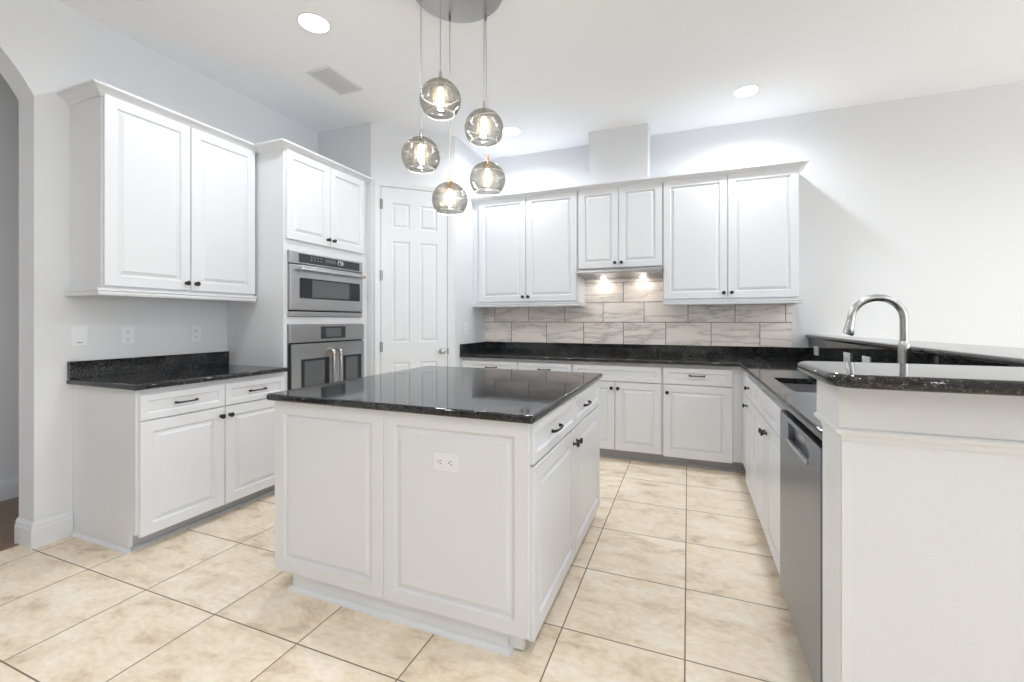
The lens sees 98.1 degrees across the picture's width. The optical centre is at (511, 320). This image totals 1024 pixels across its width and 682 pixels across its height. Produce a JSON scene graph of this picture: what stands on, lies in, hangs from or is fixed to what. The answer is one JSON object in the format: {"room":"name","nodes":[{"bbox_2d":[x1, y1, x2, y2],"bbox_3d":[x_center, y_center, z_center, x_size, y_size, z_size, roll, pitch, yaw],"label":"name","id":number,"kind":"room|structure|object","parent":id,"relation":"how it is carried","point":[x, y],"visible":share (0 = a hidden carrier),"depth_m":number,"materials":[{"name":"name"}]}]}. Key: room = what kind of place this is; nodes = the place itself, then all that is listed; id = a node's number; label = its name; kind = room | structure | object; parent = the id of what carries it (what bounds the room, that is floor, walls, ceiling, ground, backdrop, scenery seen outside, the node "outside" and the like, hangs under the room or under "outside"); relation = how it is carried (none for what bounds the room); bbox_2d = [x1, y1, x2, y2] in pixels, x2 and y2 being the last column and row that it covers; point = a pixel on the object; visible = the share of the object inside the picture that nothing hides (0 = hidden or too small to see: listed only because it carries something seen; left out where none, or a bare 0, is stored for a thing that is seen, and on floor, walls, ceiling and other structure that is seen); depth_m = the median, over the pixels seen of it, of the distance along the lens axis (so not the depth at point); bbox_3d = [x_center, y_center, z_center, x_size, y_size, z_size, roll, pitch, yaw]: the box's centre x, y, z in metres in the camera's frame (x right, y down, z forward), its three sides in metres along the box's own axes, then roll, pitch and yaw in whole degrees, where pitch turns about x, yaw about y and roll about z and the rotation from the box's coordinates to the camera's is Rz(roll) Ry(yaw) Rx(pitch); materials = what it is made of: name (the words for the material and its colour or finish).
{"room":"kitchen","nodes":[
{"label":"kitchen","id":0,"kind":"room"},
{"bbox_2d":[0,73,18,479],"bbox_3d":[-3.931,-0.289,2.364,0.150,3.091,12.500,0,0,22],"label":"wall","id":1,"kind":"structure","parent":0,"point":[9,103],"depth_m":3.13,"materials":[{"name":"white paint"}]},
{"bbox_2d":[0,476,18,501],"bbox_3d":[-4.138,1.185,1.613,0.018,0.142,9.950,0,0,22],"label":"baseboard","id":2,"kind":"structure","parent":1,"relation":"attached to","point":[9,488],"depth_m":3.12,"materials":[{"name":"white paint"}]},
{"bbox_2d":[0,0,317,521],"bbox_3d":[-3.601,-0.289,0.262,0.162,3.091,8.835,0,0,22],"label":"wall","id":3,"kind":"structure","parent":0,"point":[47,47],"depth_m":2.56,"materials":[{"name":"white paint"}]},
{"bbox_2d":[0,543,18,550],"bbox_3d":[-3.067,1.253,1.735,0.030,0.006,1.654,0,0,22],"label":"trim","id":4,"kind":"structure","parent":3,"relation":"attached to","point":[16,544],"depth_m":2.45,"materials":[{"name":"brown wood"}]},
{"bbox_2d":[14,510,72,549],"bbox_3d":[-2.685,1.185,2.550,0.180,0.142,0.180,0,0,22],"label":"baseboard","id":5,"kind":"structure","parent":3,"relation":"attached to","point":[28,534],"depth_m":2.49,"materials":[{"name":"white paint"}]},
{"bbox_2d":[71,325,87,346],"bbox_3d":[-2.568,0.092,2.637,0.009,0.124,0.076,0,0,22],"label":"light switch","id":6,"kind":"object","parent":3,"relation":"attached to","point":[79,334],"visible":1,"depth_m":2.63,"materials":[{"name":"white plastic"}]},
{"bbox_2d":[121,326,133,344],"bbox_3d":[-2.478,0.096,2.864,0.008,0.118,0.074,0,0,22],"label":"power outlet","id":7,"kind":"object","parent":3,"relation":"attached to","point":[127,332],"visible":1,"depth_m":2.86,"materials":[{"name":"white plastic"}]},
{"bbox_2d":[67,351,228,378],"bbox_3d":[-2.402,0.291,3.031,0.026,0.102,0.964,0,0,22],"label":"backsplash","id":8,"kind":"structure","parent":3,"relation":"attached to","point":[117,366],"depth_m":2.92,"materials":[{"name":"black stone"}]},
{"bbox_2d":[56,79,257,301],"bbox_3d":[-2.252,-0.726,2.938,0.372,1.168,1.000,0,0,22],"label":"upper cabinet","id":9,"kind":"object","parent":3,"relation":"attached to","point":[162,199],"visible":1,"depth_m":2.72,"materials":[{"name":"white paint"}]},
{"bbox_2d":[190,326,200,341],"bbox_3d":[-2.321,0.098,3.260,0.008,0.118,0.074,0,0,22],"label":"power outlet","id":10,"kind":"object","parent":3,"relation":"attached to","point":[195,331],"visible":1,"depth_m":3.26,"materials":[{"name":"white plastic"}]},
{"bbox_2d":[318,122,484,375],"bbox_3d":[-1.150,-0.289,4.809,1.369,3.091,1.426,0,0,22],"label":"wall","id":11,"kind":"structure","parent":0,"point":[373,150],"depth_m":4.32,"materials":[{"name":"white paint"}]},
{"bbox_2d":[374,179,452,374],"bbox_3d":[-0.929,-0.026,4.255,0.746,2.564,0.021,0,0,-23],"label":"trim","id":12,"kind":"structure","parent":11,"relation":"attached to","point":[378,183],"depth_m":4.13,"materials":[{"name":"white paint"}]},
{"bbox_2d":[380,186,448,373],"bbox_3d":[-0.915,-0.002,4.226,0.654,2.492,0.082,0,0,-23],"label":"door","id":13,"kind":"structure","parent":11,"relation":"in","point":[413,272],"depth_m":4.25,"materials":[{"name":"white paint"}]},
{"bbox_2d":[464,323,466,334],"bbox_3d":[-0.483,0.090,4.623,0.008,0.118,0.074,0,0,22],"label":"power outlet","id":14,"kind":"object","parent":11,"relation":"attached to","point":[465,324],"visible":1,"depth_m":4.62,"materials":[{"name":"white plastic"}]},
{"bbox_2d":[460,342,485,353],"bbox_3d":[-0.412,0.291,4.778,0.025,0.102,0.586,0,0,22],"label":"backsplash","id":15,"kind":"structure","parent":11,"relation":"attached to","point":[465,348],"depth_m":4.72,"materials":[{"name":"black stone"}]},
{"bbox_2d":[0,457,812,681],"bbox_3d":[0.527,1.296,0.517,12.600,0.080,12.650,0,0,22],"label":"floor","id":16,"kind":"structure","parent":0,"point":[674,576],"depth_m":1.91,"materials":[{"name":"beige tile"}]},
{"bbox_2d":[70,372,284,553],"bbox_3d":[-2.109,0.816,2.918,0.653,0.881,0.959,0,0,22],"label":"base cabinet","id":17,"kind":"object","parent":16,"relation":"on","point":[150,466],"visible":0.96,"depth_m":2.57,"materials":[{"name":"white paint"}]},
{"bbox_2d":[66,351,287,390],"bbox_3d":[-2.114,0.307,2.915,0.648,0.134,0.970,0,0,22],"label":"countertop","id":18,"kind":"structure","parent":17,"relation":"on","point":[147,372],"depth_m":2.82,"materials":[{"name":"black stone"}]},
{"bbox_2d":[227,138,371,390],"bbox_3d":[-1.772,-0.027,3.763,0.658,2.566,0.976,0,0,22],"label":"tall cabinet","id":19,"kind":"object","parent":16,"relation":"on","point":[306,201],"visible":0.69,"depth_m":3.39,"materials":[{"name":"white paint"}]},
{"bbox_2d":[287,324,363,389],"bbox_3d":[-1.718,0.434,3.756,0.606,0.801,0.806,0,0,22],"label":"wall oven","id":20,"kind":"object","parent":19,"relation":"in","point":[317,354],"visible":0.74,"depth_m":3.60,"materials":[{"name":"metal"}]},
{"bbox_2d":[287,250,365,316],"bbox_3d":[-1.728,-0.277,3.747,0.594,0.492,0.790,0,0,22],"label":"microwave oven","id":21,"kind":"object","parent":19,"relation":"in","point":[317,285],"visible":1,"depth_m":3.57,"materials":[{"name":"metal"}]},
{"bbox_2d":[275,380,599,656],"bbox_3d":[-0.261,0.816,2.468,1.318,0.881,1.333,0,0,22],"label":"kitchen island","id":22,"kind":"object","parent":16,"relation":"on","point":[480,555],"visible":0.99,"depth_m":1.84,"materials":[{"name":"white paint"}]},
{"bbox_2d":[266,366,602,423],"bbox_3d":[-0.281,0.358,2.484,1.324,0.032,1.400,0,0,22],"label":"island countertop","id":23,"kind":"structure","parent":22,"relation":"on","point":[505,395],"depth_m":2.11,"materials":[{"name":"black stone"}]},
{"bbox_2d":[433,451,458,472],"bbox_3d":[-0.261,0.558,1.748,0.118,0.074,0.008,0,0,22],"label":"power outlet","id":24,"kind":"object","parent":22,"relation":"attached to","point":[447,462],"visible":1,"depth_m":1.75,"materials":[{"name":"white plastic"}]},
{"bbox_2d":[437,458,442,465],"bbox_3d":[-0.284,0.558,1.754,0.029,0.031,0.001,0,0,22],"label":"receptacle","id":25,"kind":"object","parent":24,"relation":"attached to","point":[439,460],"depth_m":1.75,"materials":[{"name":"grey plastic"}]},
{"bbox_2d":[447,459,453,466],"bbox_3d":[-0.240,0.558,1.737,0.029,0.031,0.001,0,0,22],"label":"receptacle","id":26,"kind":"object","parent":24,"relation":"attached to","point":[450,462],"depth_m":1.74,"materials":[{"name":"grey plastic"}]},
{"bbox_2d":[462,357,571,371],"bbox_3d":[0.118,0.816,4.583,1.153,0.881,0.610,0,0,22],"label":"base cabinet","id":27,"kind":"object","parent":16,"relation":"on","point":[520,364],"visible":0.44,"depth_m":4.32,"materials":[{"name":"white paint"}]},
{"bbox_2d":[572,361,662,463],"bbox_3d":[1.024,0.816,4.224,0.794,0.881,0.610,0,0,22],"label":"base cabinet","id":28,"kind":"object","parent":16,"relation":"on","point":[630,404],"visible":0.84,"depth_m":3.94,"materials":[{"name":"white paint"}]},
{"bbox_2d":[662,364,745,471],"bbox_3d":[1.717,0.816,3.950,0.695,0.881,0.610,0,0,22],"label":"base cabinet","id":29,"kind":"object","parent":16,"relation":"on","point":[702,409],"visible":0.92,"depth_m":3.71,"materials":[{"name":"white paint"}]},
{"bbox_2d":[742,370,755,499],"bbox_3d":[1.970,0.816,3.168,0.603,0.881,0.760,0,0,22],"label":"base cabinet","id":30,"kind":"object","parent":16,"relation":"on","point":[747,405],"visible":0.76,"depth_m":3.12,"materials":[{"name":"white paint"}]},
{"bbox_2d":[753,382,786,574],"bbox_3d":[1.637,0.816,2.327,0.603,0.881,1.047,0,0,22],"label":"base cabinet","id":31,"kind":"object","parent":16,"relation":"on","point":[766,409],"visible":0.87,"depth_m":2.37,"materials":[{"name":"white paint"}]},
{"bbox_2d":[780,410,822,681],"bbox_3d":[1.321,0.816,1.542,0.590,0.880,0.636,0,0,22],"label":"dishwasher","id":32,"kind":"object","parent":16,"relation":"on","point":[801,450],"visible":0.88,"depth_m":1.56,"materials":[{"name":"silver metal"}]},
{"bbox_2d":[460,338,1009,440],"bbox_3d":[0.589,0.264,3.035,3.170,0.221,3.142,0,0,22],"label":"countertop","id":33,"kind":"structure","parent":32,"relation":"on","point":[770,367],"depth_m":3.87,"materials":[{"name":"black stone"}]},
{"bbox_2d":[782,383,816,392],"bbox_3d":[1.646,0.471,2.326,0.446,0.190,0.634,0,0,22],"label":"sink","id":34,"kind":"object","parent":33,"relation":"in","point":[811,388],"visible":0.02,"depth_m":2.62,"materials":[{"name":"metal"}]},
{"bbox_2d":[814,346,817,355],"bbox_3d":[2.516,0.251,3.677,0.008,0.074,0.118,0,0,22],"label":"power outlet","id":35,"kind":"object","parent":33,"relation":"attached to","point":[815,347],"visible":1,"depth_m":3.67,"materials":[{"name":"white plastic"}]},
{"bbox_2d":[843,352,849,361],"bbox_3d":[2.234,0.251,2.966,0.008,0.074,0.118,0,0,22],"label":"power outlet","id":36,"kind":"object","parent":33,"relation":"attached to","point":[846,356],"visible":0.84,"depth_m":2.96,"materials":[{"name":"white plastic"}]},
{"bbox_2d":[862,356,869,362],"bbox_3d":[2.107,0.251,2.645,0.008,0.074,0.118,0,0,22],"label":"power outlet","id":37,"kind":"object","parent":33,"relation":"attached to","point":[865,359],"visible":0.45,"depth_m":2.64,"materials":[{"name":"white plastic"}]},
{"bbox_2d":[843,294,910,363],"bbox_3d":[1.748,0.108,2.138,0.275,0.466,0.125,0,0,22],"label":"kitchen faucet","id":38,"kind":"object","parent":33,"relation":"on","point":[904,347],"visible":0.84,"depth_m":2.07,"materials":[{"name":"grey metal"}]},
{"bbox_2d":[797,334,1023,396],"bbox_3d":[1.952,0.137,2.347,1.300,0.032,3.418,0,0,22],"label":"raised bar","id":39,"kind":"object","parent":33,"relation":"on","point":[961,379],"visible":1,"depth_m":1.07,"materials":[{"name":"black stone"}]},
{"bbox_2d":[57,0,1023,159],"bbox_3d":[0.527,-1.895,0.517,12.600,0.120,12.650,0,0,22],"label":"ceiling","id":40,"kind":"structure","parent":0,"point":[559,72],"depth_m":3.08,"materials":[{"name":"white paint"}]},
{"bbox_2d":[296,12,330,33],"bbox_3d":[-1.221,-1.832,2.739,0.196,0.005,0.196,0,0,22],"label":"recessed light","id":41,"kind":"object","parent":40,"relation":"in","point":[312,22],"visible":1,"depth_m":2.73,"materials":[{"name":"white plastic"}]},
{"bbox_2d":[305,65,363,95],"bbox_3d":[-1.350,-1.828,3.399,0.232,0.012,0.360,0,0,22],"label":"ceiling vent","id":42,"kind":"object","parent":40,"relation":"in","point":[329,76],"visible":1,"depth_m":3.38,"materials":[{"name":"white plastic"}]},
{"bbox_2d":[401,0,504,215],"bbox_3d":[-0.326,-1.235,2.454,0.563,1.199,0.548,0,0,2],"label":"pendant light","id":43,"kind":"object","parent":40,"relation":"hanging from","point":[457,11],"visible":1,"depth_m":2.52,"materials":[{"name":"glass"}]},
{"bbox_2d":[503,127,520,135],"bbox_3d":[-0.010,-1.832,4.301,0.196,0.005,0.196,0,0,22],"label":"recessed light","id":44,"kind":"object","parent":40,"relation":"in","point":[510,131],"visible":0.89,"depth_m":4.30,"materials":[{"name":"white"}]},
{"bbox_2d":[732,85,759,97],"bbox_3d":[1.872,-1.832,3.551,0.196,0.005,0.196,0,0,22],"label":"recessed light","id":45,"kind":"object","parent":40,"relation":"in","point":[747,90],"visible":1,"depth_m":3.55,"materials":[{"name":"white"}]},
{"bbox_2d":[589,123,649,183],"bbox_3d":[1.062,-1.571,4.371,0.553,0.528,0.310,0,0,22],"label":"wall","id":46,"kind":"structure","parent":0,"point":[621,153],"depth_m":4.22,"materials":[{"name":"white paint"}]},
{"bbox_2d":[485,81,1023,347],"bbox_3d":[3.792,-0.289,3.538,8.756,3.091,0.150,0,0,22],"label":"wall","id":47,"kind":"structure","parent":0,"point":[918,202],"depth_m":3.69,"materials":[{"name":"white paint"}]},
{"bbox_2d":[471,186,586,306],"bbox_3d":[0.175,-0.726,4.690,1.180,1.168,0.370,0,0,22],"label":"upper cabinet","id":48,"kind":"object","parent":47,"relation":"attached to","point":[525,244],"visible":0.98,"depth_m":4.54,"materials":[{"name":"white paint"}]},
{"bbox_2d":[577,176,662,269],"bbox_3d":[1.064,-0.899,4.338,0.789,0.821,0.370,0,0,22],"label":"upper cabinet","id":49,"kind":"object","parent":47,"relation":"attached to","point":[620,223],"visible":0.87,"depth_m":4.19,"materials":[{"name":"white paint"}]},
{"bbox_2d":[576,267,662,278],"bbox_3d":[1.055,-0.456,4.327,0.799,0.062,0.375,0,0,22],"label":"range hood","id":50,"kind":"object","parent":49,"relation":"attached to","point":[648,271],"visible":1,"depth_m":4.24,"materials":[{"name":"metal"}]},
{"bbox_2d":[585,277,662,305],"bbox_3d":[1.130,-0.319,4.506,0.791,0.338,0.010,0,0,22],"label":"tile backsplash","id":51,"kind":"structure","parent":47,"relation":"attached to","point":[641,291],"depth_m":4.50,"materials":[{"name":"tile"}]},
{"bbox_2d":[485,304,791,346],"bbox_3d":[1.095,0.045,4.520,3.017,0.388,0.010,0,0,22],"label":"tile backsplash","id":52,"kind":"structure","parent":47,"relation":"attached to","point":[754,325],"depth_m":4.41,"materials":[{"name":"tile"}]},
{"bbox_2d":[485,341,808,358],"bbox_3d":[1.151,0.291,4.489,3.144,0.102,0.025,0,0,22],"label":"backsplash","id":53,"kind":"structure","parent":47,"relation":"attached to","point":[635,349],"depth_m":4.36,"materials":[{"name":"black stone"}]},
{"bbox_2d":[663,159,808,304],"bbox_3d":[1.957,-0.726,3.985,1.129,1.168,0.370,0,0,22],"label":"upper cabinet","id":54,"kind":"object","parent":47,"relation":"attached to","point":[731,235],"visible":1,"depth_m":3.85,"materials":[{"name":"white paint"}]},
{"bbox_2d":[843,440,1023,681],"bbox_3d":[1.425,0.705,0.922,1.270,1.103,0.169,0,0,22],"label":"wall","id":55,"kind":"structure","parent":0,"point":[938,533],"depth_m":1.01,"materials":[{"name":"white paint"}]},
{"bbox_2d":[823,426,851,681],"bbox_3d":[0.838,0.774,1.149,0.020,0.965,0.166,0,0,22],"label":"trim","id":56,"kind":"structure","parent":55,"relation":"attached to","point":[837,453],"depth_m":1.11,"materials":[{"name":"white paint"}]},
{"bbox_2d":[814,380,1023,454],"bbox_3d":[1.416,0.222,0.926,1.289,0.137,0.209,0,0,22],"label":"trim","id":57,"kind":"structure","parent":55,"relation":"attached to","point":[955,421],"depth_m":1.01,"materials":[{"name":"white paint"}]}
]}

